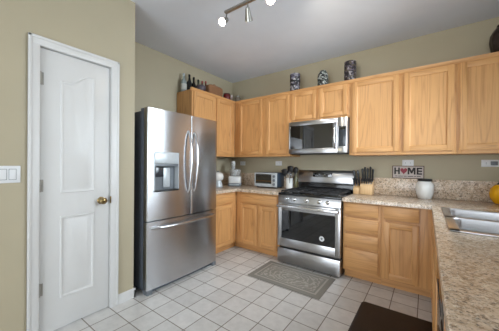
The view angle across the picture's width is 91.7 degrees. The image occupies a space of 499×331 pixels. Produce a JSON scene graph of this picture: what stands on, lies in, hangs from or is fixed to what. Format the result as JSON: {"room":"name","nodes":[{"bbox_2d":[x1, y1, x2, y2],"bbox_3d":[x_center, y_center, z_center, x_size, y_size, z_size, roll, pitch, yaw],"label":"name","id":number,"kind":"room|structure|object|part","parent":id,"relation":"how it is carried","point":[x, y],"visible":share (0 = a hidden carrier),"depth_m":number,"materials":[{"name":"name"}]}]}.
{"room":"kitchen","nodes":[
{"label":"kitchen","id":0,"kind":"room"},
{"bbox_2d":[0,0,134,330],"bbox_3d":[-2.371,-0.146,0.618,0.120,2.766,4.200,1,0,36],"label":"wall","id":1,"kind":"structure","parent":0,"point":[104,28],"depth_m":1.66,"materials":[{"name":"beige paint"}]},
{"bbox_2d":[0,166,20,182],"bbox_3d":[-1.599,0.059,1.567,0.010,0.113,0.174,1,0,36],"label":"light switch","id":2,"kind":"object","parent":1,"relation":"attached to","point":[8,174],"visible":1,"depth_m":1.59,"materials":[{"name":"white plastic"}]},
{"bbox_2d":[26,32,119,330],"bbox_3d":[-1.393,0.164,1.943,0.141,2.153,0.611,1,0,36],"label":"trim","id":3,"kind":"structure","parent":1,"relation":"attached to","point":[35,42],"depth_m":1.71,"materials":[{"name":"white paint"}]},
{"bbox_2d":[39,47,110,330],"bbox_3d":[-1.351,0.194,1.910,0.104,2.074,0.487,1,0,36],"label":"door","id":4,"kind":"structure","parent":1,"relation":"in","point":[74,92],"depth_m":1.89,"materials":[{"name":"white paint"}]},
{"bbox_3d":[-1.236,0.296,2.039,0.068,0.060,0.060,1,0,36],"label":"knob","id":5,"kind":"part","parent":4,"relation":"part of","materials":[{"name":"gold metal"}]},
{"bbox_2d":[118,287,134,304],"bbox_3d":[-1.177,1.198,2.261,0.133,0.086,0.160,1,0,36],"label":"baseboard","id":6,"kind":"structure","parent":1,"relation":"attached to","point":[125,296],"depth_m":2.22,"materials":[{"name":"white paint"}]},
{"bbox_2d":[135,42,232,172],"bbox_3d":[-0.998,-0.146,3.675,0.120,2.766,2.356,1,0,36],"label":"wall","id":7,"kind":"structure","parent":0,"point":[158,75],"depth_m":3.31,"materials":[{"name":"beige paint"}]},
{"bbox_2d":[177,89,234,156],"bbox_3d":[-0.641,-0.595,3.757,0.345,0.901,0.917,1,0,36],"label":"upper cabinet","id":8,"kind":"object","parent":7,"relation":"attached to","point":[189,102],"visible":0.7,"depth_m":3.68,"materials":[{"name":"brown wood"}]},
{"bbox_2d":[181,73,186,90],"bbox_3d":[-0.947,-1.185,3.490,0.086,0.276,0.085,1,0,36],"label":"liquor bottle","id":9,"kind":"object","parent":8,"relation":"on","point":[183,81],"visible":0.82,"depth_m":3.46,"materials":[{"name":"clear glass"}]},
{"bbox_2d":[187,74,191,89],"bbox_3d":[-0.888,-1.193,3.571,0.084,0.292,0.083,1,0,36],"label":"liquor bottle","id":10,"kind":"object","parent":8,"relation":"on","point":[189,83],"visible":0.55,"depth_m":3.54,"materials":[{"name":"black glass"}]},
{"bbox_2d":[196,84,205,90],"bbox_3d":[-0.711,-1.105,3.538,0.152,0.120,0.152,1,0,36],"label":"decorative bowl","id":11,"kind":"object","parent":8,"relation":"on","point":[199,86],"visible":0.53,"depth_m":3.48,"materials":[{"name":"ceramic"}]},
{"bbox_3d":[-0.642,-0.600,3.478,0.018,0.843,0.412,1,0,36],"label":"door","id":12,"kind":"part","parent":8,"relation":"part of","materials":[{"name":"brown wood"}]},
{"bbox_3d":[-0.643,-0.600,3.479,0.014,0.737,0.306,1,0,36],"label":"panel","id":13,"kind":"part","parent":8,"relation":"part of","materials":[{"name":"brown wood"}]},
{"bbox_2d":[190,87,234,103],"bbox_3d":[-0.519,-1.040,3.642,0.032,0.039,0.921,1,0,36],"label":"trim","id":14,"kind":"structure","parent":8,"relation":"attached to","point":[191,88],"depth_m":3.58,"materials":[{"name":"brown wood"}]},
{"bbox_2d":[206,84,222,96],"bbox_3d":[-0.557,-1.168,3.843,0.122,0.245,0.310,1,0,36],"label":"wicker basket","id":15,"kind":"object","parent":8,"relation":"on","point":[210,88],"visible":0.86,"depth_m":3.76,"materials":[{"name":"brown wicker"}]},
{"bbox_3d":[-0.556,-1.220,3.843,0.122,0.070,0.310,1,0,36],"label":"lid","id":16,"kind":"part","parent":15,"relation":"part of","materials":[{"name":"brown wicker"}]},
{"bbox_3d":[-0.388,-0.599,3.825,0.018,0.843,0.373,1,0,36],"label":"door","id":17,"kind":"part","parent":8,"relation":"part of","materials":[{"name":"brown wood"}]},
{"bbox_3d":[-0.389,-0.599,3.826,0.014,0.737,0.267,1,0,36],"label":"panel","id":18,"kind":"part","parent":8,"relation":"part of","materials":[{"name":"brown wood"}]},
{"bbox_2d":[223,93,229,98],"bbox_3d":[-0.379,-1.119,4.039,0.116,0.150,0.116,1,0,36],"label":"candle jar","id":19,"kind":"object","parent":8,"relation":"on","point":[225,95],"visible":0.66,"depth_m":3.99,"materials":[{"name":"red glass"}]},
{"bbox_2d":[54,246,431,330],"bbox_3d":[-0.746,1.300,0.886,3.846,0.100,6.556,1,0,36],"label":"floor","id":20,"kind":"structure","parent":0,"point":[222,296],"depth_m":2.17,"materials":[{"name":"tile"}]},
{"bbox_2d":[133,107,216,295],"bbox_3d":[-0.951,0.339,2.857,0.820,1.803,0.936,1,0,36],"label":"refrigerator","id":21,"kind":"object","parent":20,"relation":"on","point":[175,153],"visible":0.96,"depth_m":2.51,"materials":[{"name":"grey metal"}]},
{"bbox_3d":[-0.856,-0.060,2.467,0.066,0.135,0.270,1,0,36],"label":"dispenser panel","id":22,"kind":"part","parent":21,"relation":"part of","materials":[{"name":"silver metal"}]},
{"bbox_3d":[-0.833,-0.009,2.504,0.080,1.089,0.505,1,0,36],"label":"door","id":23,"kind":"part","parent":21,"relation":"part of","materials":[{"name":"silver metal"}]},
{"bbox_3d":[-0.713,0.871,2.682,0.080,0.650,0.936,1,0,36],"label":"freezer drawer","id":24,"kind":"part","parent":21,"relation":"part of","materials":[{"name":"silver metal"}]},
{"bbox_3d":[-0.666,0.606,2.646,0.095,0.026,0.862,1,0,36],"label":"handle","id":25,"kind":"part","parent":21,"relation":"part of","materials":[{"name":"metal"}]},
{"bbox_3d":[-0.649,-0.043,2.640,0.085,0.683,0.025,1,0,36],"label":"handle","id":26,"kind":"part","parent":21,"relation":"part of","materials":[{"name":"metal"}]},
{"bbox_3d":[-0.598,-0.043,2.710,0.085,0.664,0.025,1,0,36],"label":"handle","id":27,"kind":"part","parent":21,"relation":"part of","materials":[{"name":"metal"}]},
{"bbox_3d":[-0.555,-0.008,2.885,0.080,1.089,0.425,1,0,36],"label":"door","id":28,"kind":"part","parent":21,"relation":"part of","materials":[{"name":"silver metal"}]},
{"bbox_2d":[215,192,235,253],"bbox_3d":[-0.591,0.812,3.609,0.625,0.858,0.663,1,0,36],"label":"base cabinet","id":29,"kind":"object","parent":20,"relation":"on","point":[225,208],"visible":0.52,"depth_m":3.45,"materials":[{"name":"brown wood"}]},
{"bbox_3d":[-0.380,0.846,3.387,0.014,0.466,0.354,1,0,36],"label":"panel","id":30,"kind":"part","parent":29,"relation":"part of","materials":[{"name":"brown wood"}]},
{"bbox_3d":[-0.379,0.846,3.386,0.018,0.572,0.460,1,0,36],"label":"door","id":31,"kind":"part","parent":29,"relation":"part of","materials":[{"name":"brown wood"}]},
{"bbox_3d":[-0.375,0.470,3.385,0.018,0.128,0.460,1,0,36],"label":"drawer","id":32,"kind":"part","parent":29,"relation":"part of","materials":[{"name":"brown wood"}]},
{"bbox_2d":[216,184,285,194],"bbox_3d":[-0.139,0.365,3.604,1.359,0.040,1.213,1,0,36],"label":"countertop","id":33,"kind":"structure","parent":29,"relation":"on","point":[243,188],"depth_m":3.52,"materials":[{"name":"stone"}]},
{"bbox_2d":[216,171,223,186],"bbox_3d":[-0.497,0.213,3.831,0.180,0.254,0.180,1,0,36],"label":"kitchen appliance","id":34,"kind":"object","parent":33,"relation":"on","point":[219,176],"visible":0.7,"depth_m":3.77,"materials":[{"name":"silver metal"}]},
{"bbox_2d":[228,161,241,185],"bbox_3d":[-0.241,0.135,4.086,0.210,0.414,0.224,1,0,4],"label":"food processor","id":35,"kind":"object","parent":33,"relation":"on","point":[235,179],"visible":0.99,"depth_m":3.99,"materials":[{"name":"grey plastic"}]},
{"bbox_3d":[-0.249,0.259,3.986,0.170,0.132,0.022,1,0,4],"label":"control panel","id":36,"kind":"part","parent":35,"relation":"part of","materials":[{"name":"white plastic"}]},
{"bbox_3d":[-0.242,0.260,4.088,0.210,0.165,0.220,1,0,4],"label":"motor","id":37,"kind":"part","parent":35,"relation":"part of","materials":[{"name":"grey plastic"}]},
{"bbox_3d":[-0.241,0.016,4.077,0.195,0.120,0.195,1,0,36],"label":"lid","id":38,"kind":"part","parent":35,"relation":"part of","materials":[{"name":"clear plastic"}]},
{"bbox_2d":[230,170,240,175],"bbox_3d":[-0.242,0.128,4.078,0.187,0.105,0.187,1,0,36],"label":"bowl","id":39,"kind":"object","parent":35,"relation":"on","point":[232,172],"depth_m":4.00,"materials":[{"name":"clear plastic"}]},
{"bbox_2d":[254,172,283,188],"bbox_3d":[0.305,0.228,3.828,0.410,0.240,0.268,1,0,36],"label":"toaster oven","id":40,"kind":"object","parent":33,"relation":"on","point":[265,179],"visible":0.99,"depth_m":3.74,"materials":[{"name":"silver metal"}]},
{"bbox_3d":[0.216,0.207,3.770,0.292,0.146,0.007,1,0,36],"label":"door","id":41,"kind":"part","parent":40,"relation":"part of","materials":[{"name":"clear glass"}]},
{"bbox_3d":[0.247,0.220,3.748,0.410,0.216,0.014,1,0,36],"label":"panel","id":42,"kind":"part","parent":40,"relation":"part of","materials":[{"name":"silver metal"}]},
{"bbox_2d":[286,178,292,188],"bbox_3d":[0.601,0.270,3.648,0.112,0.160,0.112,1,0,36],"label":"utensil crock","id":43,"kind":"object","parent":33,"relation":"on","point":[288,185],"visible":0.83,"depth_m":3.60,"materials":[{"name":"white ceramic"}]},
{"bbox_2d":[287,166,292,173],"bbox_3d":[0.612,0.167,3.640,0.093,0.330,0.014,1,0,36],"label":"spatula","id":44,"kind":"object","parent":43,"relation":"in","point":[289,168],"visible":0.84,"depth_m":3.64,"materials":[{"name":"black plastic"}]},
{"bbox_2d":[293,167,297,179],"bbox_3d":[0.671,0.177,3.612,0.115,0.312,0.029,1,0,36],"label":"serving spoon","id":45,"kind":"object","parent":43,"relation":"in","point":[295,169],"visible":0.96,"depth_m":3.60,"materials":[{"name":"black plastic"}]},
{"bbox_2d":[294,173,297,187],"bbox_3d":[0.703,0.204,3.663,0.060,0.294,0.060,1,0,36],"label":"oil bottle","id":46,"kind":"object","parent":33,"relation":"on","point":[295,176],"visible":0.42,"depth_m":3.64,"materials":[{"name":"green glass"}]},
{"bbox_2d":[235,192,279,256],"bbox_3d":[0.245,0.819,3.683,0.822,0.858,0.625,1,0,36],"label":"base cabinet","id":47,"kind":"object","parent":20,"relation":"on","point":[256,214],"visible":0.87,"depth_m":3.41,"materials":[{"name":"brown wood"}]},
{"bbox_3d":[-0.014,0.849,3.496,0.293,0.572,0.018,1,0,36],"label":"door","id":48,"kind":"part","parent":47,"relation":"part of","materials":[{"name":"brown wood"}]},
{"bbox_3d":[-0.013,0.849,3.497,0.187,0.466,0.014,1,0,36],"label":"panel","id":49,"kind":"part","parent":47,"relation":"part of","materials":[{"name":"brown wood"}]},
{"bbox_3d":[0.119,0.474,3.400,0.615,0.128,0.018,1,0,36],"label":"drawer","id":50,"kind":"part","parent":47,"relation":"part of","materials":[{"name":"brown wood"}]},
{"bbox_3d":[0.245,0.852,3.306,0.294,0.572,0.018,1,0,36],"label":"door","id":51,"kind":"part","parent":47,"relation":"part of","materials":[{"name":"brown wood"}]},
{"bbox_3d":[0.246,0.852,3.308,0.188,0.466,0.014,1,0,36],"label":"panel","id":52,"kind":"part","parent":47,"relation":"part of","materials":[{"name":"brown wood"}]},
{"bbox_2d":[248,261,334,299],"bbox_3d":[0.462,1.249,2.714,0.837,0.007,0.512,1,0,36],"label":"kitchen rug","id":53,"kind":"object","parent":20,"relation":"on","point":[304,282],"visible":1,"depth_m":2.67,"materials":[{"name":"grey fabric"}]},
{"bbox_2d":[276,170,355,276],"bbox_3d":[0.868,0.662,3.153,0.794,1.188,0.746,1,0,36],"label":"range","id":54,"kind":"object","parent":20,"relation":"on","point":[310,214],"visible":0.98,"depth_m":2.93,"materials":[{"name":"silver metal"}]},
{"bbox_3d":[0.667,0.511,2.877,0.770,0.037,0.062,1,0,36],"label":"handle","id":55,"kind":"part","parent":54,"relation":"part of","materials":[{"name":"metal"}]},
{"bbox_3d":[0.696,1.141,2.926,0.790,0.179,0.059,1,0,36],"label":"storage drawer","id":56,"kind":"part","parent":54,"relation":"part of","materials":[{"name":"silver metal"}]},
{"bbox_3d":[0.699,0.754,2.925,0.790,0.549,0.059,1,0,36],"label":"oven door","id":57,"kind":"part","parent":54,"relation":"part of","materials":[{"name":"silver metal"}]},
{"bbox_3d":[0.703,0.426,2.925,0.790,0.095,0.057,1,0,36],"label":"control panel","id":58,"kind":"part","parent":54,"relation":"part of","materials":[{"name":"silver metal"}]},
{"bbox_2d":[278,187,352,199],"bbox_3d":[0.870,0.349,3.152,0.794,0.060,0.602,1,0,36],"label":"cooktop","id":59,"kind":"object","parent":54,"relation":"in","point":[311,193],"depth_m":3.03,"materials":[{"name":"metal"}]},
{"bbox_3d":[1.073,0.312,3.429,0.786,0.136,0.055,1,0,36],"label":"panel","id":60,"kind":"part","parent":54,"relation":"part of","materials":[{"name":"silver metal"}]},
{"bbox_2d":[343,201,380,283],"bbox_3d":[1.378,0.832,2.854,0.375,0.858,0.625,1,0,36],"label":"base cabinet","id":61,"kind":"object","parent":20,"relation":"on","point":[361,221],"visible":0.91,"depth_m":2.60,"materials":[{"name":"brown wood"}]},
{"bbox_3d":[1.196,1.030,2.611,0.335,0.234,0.018,1,0,36],"label":"drawer","id":62,"kind":"part","parent":61,"relation":"part of","materials":[{"name":"brown wood"}]},
{"bbox_3d":[1.198,0.817,2.610,0.335,0.136,0.018,1,0,36],"label":"drawer","id":63,"kind":"part","parent":61,"relation":"part of","materials":[{"name":"brown wood"}]},
{"bbox_3d":[1.199,0.649,2.610,0.335,0.148,0.018,1,0,36],"label":"drawer","id":64,"kind":"part","parent":61,"relation":"part of","materials":[{"name":"brown wood"}]},
{"bbox_3d":[1.201,0.481,2.609,0.335,0.133,0.018,1,0,36],"label":"drawer","id":65,"kind":"part","parent":61,"relation":"part of","materials":[{"name":"brown wood"}]},
{"bbox_2d":[348,302,431,330],"bbox_3d":[0.929,1.253,1.626,0.545,0.017,1.128,1,0,36],"label":"mat","id":66,"kind":"object","parent":20,"relation":"on","point":[369,317],"visible":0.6,"depth_m":1.93,"materials":[{"name":"brown plastic"}]},
{"bbox_2d":[380,205,431,297],"bbox_3d":[1.736,0.836,2.593,0.511,0.858,0.625,1,0,36],"label":"base cabinet","id":67,"kind":"object","parent":20,"relation":"on","point":[406,233],"visible":0.82,"depth_m":2.37,"materials":[{"name":"brown wood"}]},
{"bbox_3d":[1.493,0.865,2.396,0.192,0.466,0.014,1,0,36],"label":"panel","id":68,"kind":"part","parent":67,"relation":"part of","materials":[{"name":"brown wood"}]},
{"bbox_3d":[1.492,0.865,2.395,0.298,0.572,0.018,1,0,36],"label":"door","id":69,"kind":"part","parent":67,"relation":"part of","materials":[{"name":"brown wood"}]},
{"bbox_3d":[1.495,0.484,2.394,0.298,0.133,0.018,1,0,36],"label":"drawer","id":70,"kind":"part","parent":67,"relation":"part of","materials":[{"name":"brown wood"}]},
{"bbox_2d":[431,217,436,330],"bbox_3d":[1.587,0.839,1.567,0.643,0.858,1.402,1,0,36],"label":"base cabinet","id":71,"kind":"object","parent":20,"relation":"on","point":[433,246],"visible":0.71,"depth_m":1.65,"materials":[{"name":"brown wood"}]},
{"bbox_3d":[1.482,0.866,1.954,0.018,0.572,0.603,1,0,36],"label":"door","id":72,"kind":"part","parent":71,"relation":"part of","materials":[{"name":"brown wood"}]},
{"bbox_3d":[1.483,0.866,1.953,0.014,0.466,0.497,1,0,36],"label":"panel","id":73,"kind":"part","parent":71,"relation":"part of","materials":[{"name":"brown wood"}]},
{"bbox_3d":[1.119,0.865,1.454,0.014,0.466,0.486,1,0,36],"label":"panel","id":74,"kind":"part","parent":71,"relation":"part of","materials":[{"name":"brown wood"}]},
{"bbox_3d":[1.118,0.865,1.455,0.018,0.572,0.592,1,0,36],"label":"door","id":75,"kind":"part","parent":71,"relation":"part of","materials":[{"name":"brown wood"}]},
{"bbox_3d":[1.121,0.485,1.454,0.018,0.133,0.592,1,0,36],"label":"drawer","id":76,"kind":"part","parent":71,"relation":"part of","materials":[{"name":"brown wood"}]},
{"bbox_2d":[436,260,443,330],"bbox_3d":[0.984,0.839,0.764,0.618,0.854,0.599,1,0,36],"label":"dishwasher","id":77,"kind":"object","parent":20,"relation":"on","point":[440,313],"visible":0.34,"depth_m":0.93,"materials":[{"name":"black metal"}]},
{"bbox_3d":[0.754,0.848,0.933,0.036,0.600,0.595,1,0,36],"label":"door","id":78,"kind":"part","parent":77,"relation":"part of","materials":[{"name":"silver metal"}]},
{"bbox_3d":[0.739,0.506,0.945,0.002,0.018,0.300,1,0,36],"label":"pocket handle","id":79,"kind":"part","parent":77,"relation":"part of","materials":[{"name":"silver metal"}]},
{"bbox_3d":[0.667,0.836,0.313,0.637,0.858,0.495,1,0,36],"label":"base cabinet","id":80,"kind":"object","parent":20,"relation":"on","visible":0},
{"bbox_2d":[342,194,498,330],"bbox_3d":[1.102,0.384,1.569,1.443,0.040,3.035,1,0,36],"label":"countertop","id":81,"kind":"structure","parent":80,"relation":"on","point":[468,264],"depth_m":0.89,"materials":[{"name":"stone"}]},
{"bbox_2d":[353,182,360,193],"bbox_3d":[1.384,0.290,3.107,0.078,0.138,0.103,1,0,36],"label":"knife block","id":82,"kind":"object","parent":81,"relation":"on","point":[356,189],"visible":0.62,"depth_m":3.07,"materials":[{"name":"brown wood"}]},
{"bbox_2d":[360,180,373,194],"bbox_3d":[1.482,0.271,3.049,0.136,0.178,0.150,1,0,36],"label":"knife block","id":83,"kind":"object","parent":81,"relation":"on","point":[365,189],"visible":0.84,"depth_m":2.99,"materials":[{"name":"brown wood"}]},
{"bbox_2d":[415,178,433,198],"bbox_3d":[1.949,0.256,2.695,0.170,0.220,0.170,1,0,36],"label":"cookie jar","id":84,"kind":"object","parent":81,"relation":"on","point":[424,187],"visible":1,"depth_m":2.63,"materials":[{"name":"white ceramic"}]},
{"bbox_3d":[1.950,0.160,2.694,0.136,0.028,0.136,1,0,36],"label":"lid","id":85,"kind":"part","parent":84,"relation":"part of","materials":[{"name":"black plastic"}]},
{"bbox_2d":[441,207,498,236],"bbox_3d":[1.593,0.454,1.565,0.522,0.188,0.926,1,0,36],"label":"sink","id":86,"kind":"object","parent":81,"relation":"in","point":[486,223],"visible":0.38,"depth_m":1.63,"materials":[{"name":"metal"}]},
{"bbox_3d":[1.712,0.454,1.748,0.416,0.188,0.401,1,0,36],"label":"bowl","id":87,"kind":"part","parent":86,"relation":"part of","materials":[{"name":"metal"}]},
{"bbox_3d":[1.455,0.454,1.397,0.416,0.188,0.401,1,0,36],"label":"bowl","id":88,"kind":"part","parent":86,"relation":"part of","materials":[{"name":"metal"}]},
{"bbox_2d":[489,183,498,203],"bbox_3d":[2.433,0.258,2.343,0.168,0.227,0.168,1,0,36],"label":"jar","id":89,"kind":"object","parent":81,"relation":"on","point":[494,191],"visible":1,"depth_m":2.33,"materials":[{"name":"ceramic"}]},
{"bbox_2d":[131,0,498,82],"bbox_3d":[-0.721,-1.566,0.875,3.846,0.100,6.556,1,0,36],"label":"ceiling","id":90,"kind":"structure","parent":0,"point":[282,35],"depth_m":2.65,"materials":[{"name":"white paint"}]},
{"bbox_2d":[219,0,274,26],"bbox_3d":[0.099,-1.382,2.004,0.832,0.262,0.175,1,0,36],"label":"track light","id":91,"kind":"object","parent":90,"relation":"attached to","point":[248,17],"visible":1,"depth_m":2.11,"materials":[{"name":"silver metal"}]},
{"bbox_3d":[-0.241,-1.298,2.185,0.062,0.060,0.058,1,0,36],"label":"bulb","id":92,"kind":"part","parent":91,"relation":"part of","materials":[{"name":"white glass"}]},
{"bbox_3d":[0.105,-1.409,1.998,0.815,0.022,0.028,1,0,36],"label":"rail","id":93,"kind":"part","parent":91,"relation":"part of","materials":[{"name":"silver metal"}]},
{"bbox_2d":[232,17,498,192],"bbox_3d":[1.214,-0.126,3.443,3.726,2.766,0.120,1,0,36],"label":"wall","id":94,"kind":"structure","parent":0,"point":[469,40],"depth_m":3.00,"materials":[{"name":"beige paint"}]},
{"bbox_2d":[221,173,298,187],"bbox_3d":[-0.135,0.240,3.613,1.354,0.210,1.196,1,0,36],"label":"backsplash","id":95,"kind":"structure","parent":94,"relation":"attached to","point":[247,178],"depth_m":4.26,"materials":[{"name":"stone"}]},
{"bbox_2d":[235,94,299,157],"bbox_3d":[0.260,-0.587,3.854,1.025,0.901,0.336,1,0,36],"label":"upper cabinet","id":96,"kind":"object","parent":94,"relation":"attached to","point":[262,125],"visible":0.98,"depth_m":3.70,"materials":[{"name":"brown wood"}]},
{"bbox_3d":[0.011,-0.595,3.841,0.343,0.737,0.014,1,0,36],"label":"panel","id":97,"kind":"part","parent":96,"relation":"part of","materials":[{"name":"brown wood"}]},
{"bbox_3d":[0.011,-0.595,3.839,0.449,0.843,0.018,1,0,36],"label":"door","id":98,"kind":"part","parent":96,"relation":"part of","materials":[{"name":"brown wood"}]},
{"bbox_3d":[0.411,-0.591,3.549,0.282,0.737,0.014,1,0,36],"label":"panel","id":99,"kind":"part","parent":96,"relation":"part of","materials":[{"name":"brown wood"}]},
{"bbox_3d":[0.410,-0.591,3.548,0.388,0.843,0.018,1,0,36],"label":"door","id":100,"kind":"part","parent":96,"relation":"part of","materials":[{"name":"brown wood"}]},
{"bbox_2d":[235,51,498,103],"bbox_3d":[1.085,-1.024,3.057,3.250,0.039,0.032,1,0,36],"label":"trim","id":101,"kind":"structure","parent":96,"relation":"attached to","point":[494,54],"depth_m":2.72,"materials":[{"name":"brown wood"}]},
{"bbox_2d":[275,161,281,165],"bbox_3d":[0.470,-0.035,3.907,0.117,0.072,0.008,1,0,36],"label":"wall outlet","id":102,"kind":"object","parent":94,"relation":"attached to","point":[277,163],"visible":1,"depth_m":3.91,"materials":[{"name":"white plastic"}]},
{"bbox_2d":[291,84,349,121],"bbox_3d":[0.996,-0.813,3.317,0.791,0.432,0.336,1,0,36],"label":"upper cabinet","id":103,"kind":"object","parent":94,"relation":"attached to","point":[333,101],"visible":0.89,"depth_m":3.15,"materials":[{"name":"brown wood"}]},
{"bbox_2d":[290,73,299,90],"bbox_3d":[0.663,-1.180,3.525,0.151,0.292,0.151,1,0,36],"label":"canister","id":104,"kind":"object","parent":103,"relation":"on","point":[294,77],"visible":0.8,"depth_m":3.46,"materials":[{"name":"multicoloured ceramic"}]},
{"bbox_3d":[0.664,-1.270,3.525,0.148,0.112,0.148,1,0,36],"label":"lid","id":105,"kind":"part","parent":104,"relation":"part of","materials":[{"name":"multicoloured ceramic"}]},
{"bbox_3d":[0.741,-0.818,3.308,0.248,0.274,0.014,1,0,36],"label":"panel","id":106,"kind":"part","parent":103,"relation":"part of","materials":[{"name":"brown wood"}]},
{"bbox_3d":[0.740,-0.818,3.307,0.354,0.380,0.018,1,0,36],"label":"door","id":107,"kind":"part","parent":103,"relation":"part of","materials":[{"name":"brown wood"}]},
{"bbox_2d":[289,117,349,154],"bbox_3d":[0.959,-0.371,3.272,0.780,0.442,0.448,1,0,36],"label":"microwave","id":108,"kind":"object","parent":103,"relation":"attached to","point":[331,136],"visible":0.98,"depth_m":3.11,"materials":[{"name":"grey metal"}]},
{"bbox_3d":[1.046,-0.373,2.974,0.023,0.338,0.070,1,0,36],"label":"handle","id":109,"kind":"part","parent":108,"relation":"part of","materials":[{"name":"metal"}]},
{"bbox_3d":[1.141,-0.373,2.956,0.113,0.431,0.039,1,0,36],"label":"control panel","id":110,"kind":"part","parent":108,"relation":"part of","materials":[{"name":"silver metal"}]},
{"bbox_2d":[317,70,327,85],"bbox_3d":[0.994,-1.155,3.283,0.140,0.250,0.140,1,0,36],"label":"mosaic vase","id":111,"kind":"object","parent":103,"relation":"on","point":[323,75],"visible":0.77,"depth_m":3.23,"materials":[{"name":"multicoloured ceramic"}]},
{"bbox_3d":[1.057,-0.815,3.077,0.250,0.274,0.014,1,0,36],"label":"panel","id":112,"kind":"part","parent":103,"relation":"part of","materials":[{"name":"brown wood"}]},
{"bbox_3d":[1.056,-0.815,3.076,0.356,0.380,0.018,1,0,36],"label":"door","id":113,"kind":"part","parent":103,"relation":"part of","materials":[{"name":"brown wood"}]},
{"bbox_2d":[344,60,355,80],"bbox_3d":[1.278,-1.168,3.076,0.144,0.284,0.144,1,0,36],"label":"canister","id":114,"kind":"object","parent":103,"relation":"on","point":[350,65],"visible":0.63,"depth_m":3.01,"materials":[{"name":"multicoloured ceramic"}]},
{"bbox_2d":[349,64,456,155],"bbox_3d":[1.717,-0.570,2.790,0.998,0.901,0.336,1,0,36],"label":"upper cabinet","id":115,"kind":"object","parent":94,"relation":"attached to","point":[410,113],"visible":1,"depth_m":2.61,"materials":[{"name":"brown wood"}]},
{"bbox_3d":[1.442,-0.579,2.795,0.376,0.737,0.014,1,0,36],"label":"panel","id":116,"kind":"part","parent":115,"relation":"part of","materials":[{"name":"brown wood"}]},
{"bbox_3d":[1.441,-0.579,2.794,0.482,0.843,0.018,1,0,36],"label":"door","id":117,"kind":"part","parent":115,"relation":"part of","materials":[{"name":"brown wood"}]},
{"bbox_3d":[1.842,-0.574,2.501,0.420,0.843,0.018,1,0,36],"label":"door","id":118,"kind":"part","parent":115,"relation":"part of","materials":[{"name":"brown wood"}]},
{"bbox_3d":[1.843,-0.574,2.502,0.314,0.737,0.014,1,0,36],"label":"panel","id":119,"kind":"part","parent":115,"relation":"part of","materials":[{"name":"brown wood"}]},
{"bbox_2d":[402,160,413,165],"bbox_3d":[1.881,-0.030,2.876,0.114,0.073,0.008,1,0,36],"label":"wall outlet","id":120,"kind":"object","parent":94,"relation":"attached to","point":[404,162],"visible":1,"depth_m":2.87,"materials":[{"name":"white plastic"}]},
{"bbox_2d":[357,177,498,201],"bbox_3d":[1.115,0.258,1.572,1.430,0.210,3.016,1,0,36],"label":"backsplash","id":121,"kind":"structure","parent":94,"relation":"attached to","point":[443,189],"depth_m":2.66,"materials":[{"name":"stone"}]},
{"bbox_2d":[392,166,423,178],"bbox_3d":[1.876,0.079,2.872,0.318,0.151,0.016,1,0,36],"label":"wall sign","id":122,"kind":"object","parent":121,"relation":"on","point":[408,172],"visible":1,"depth_m":2.86,"materials":[{"name":"white wood"}]},
{"bbox_2d":[454,56,498,154],"bbox_3d":[2.303,-0.564,2.361,0.453,0.901,0.336,1,0,36],"label":"upper cabinet","id":123,"kind":"object","parent":94,"relation":"attached to","point":[477,126],"visible":0.98,"depth_m":2.28,"materials":[{"name":"brown wood"}]},
{"bbox_3d":[2.199,-0.570,2.242,0.280,0.737,0.014,1,0,36],"label":"panel","id":124,"kind":"part","parent":123,"relation":"part of","materials":[{"name":"brown wood"}]},
{"bbox_2d":[489,25,498,52],"bbox_3d":[2.383,-1.166,2.268,0.206,0.305,0.206,1,0,36],"label":"ribbed vase","id":125,"kind":"object","parent":123,"relation":"on","point":[494,38],"visible":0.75,"depth_m":2.26,"materials":[{"name":"brown ceramic"}]},
{"bbox_2d":[481,160,498,166],"bbox_3d":[2.445,-0.022,2.461,0.132,0.072,0.012,1,0,36],"label":"wall outlet","id":126,"kind":"object","parent":94,"relation":"attached to","point":[484,163],"visible":1,"depth_m":2.46,"materials":[{"name":"white plastic"}]}
]}

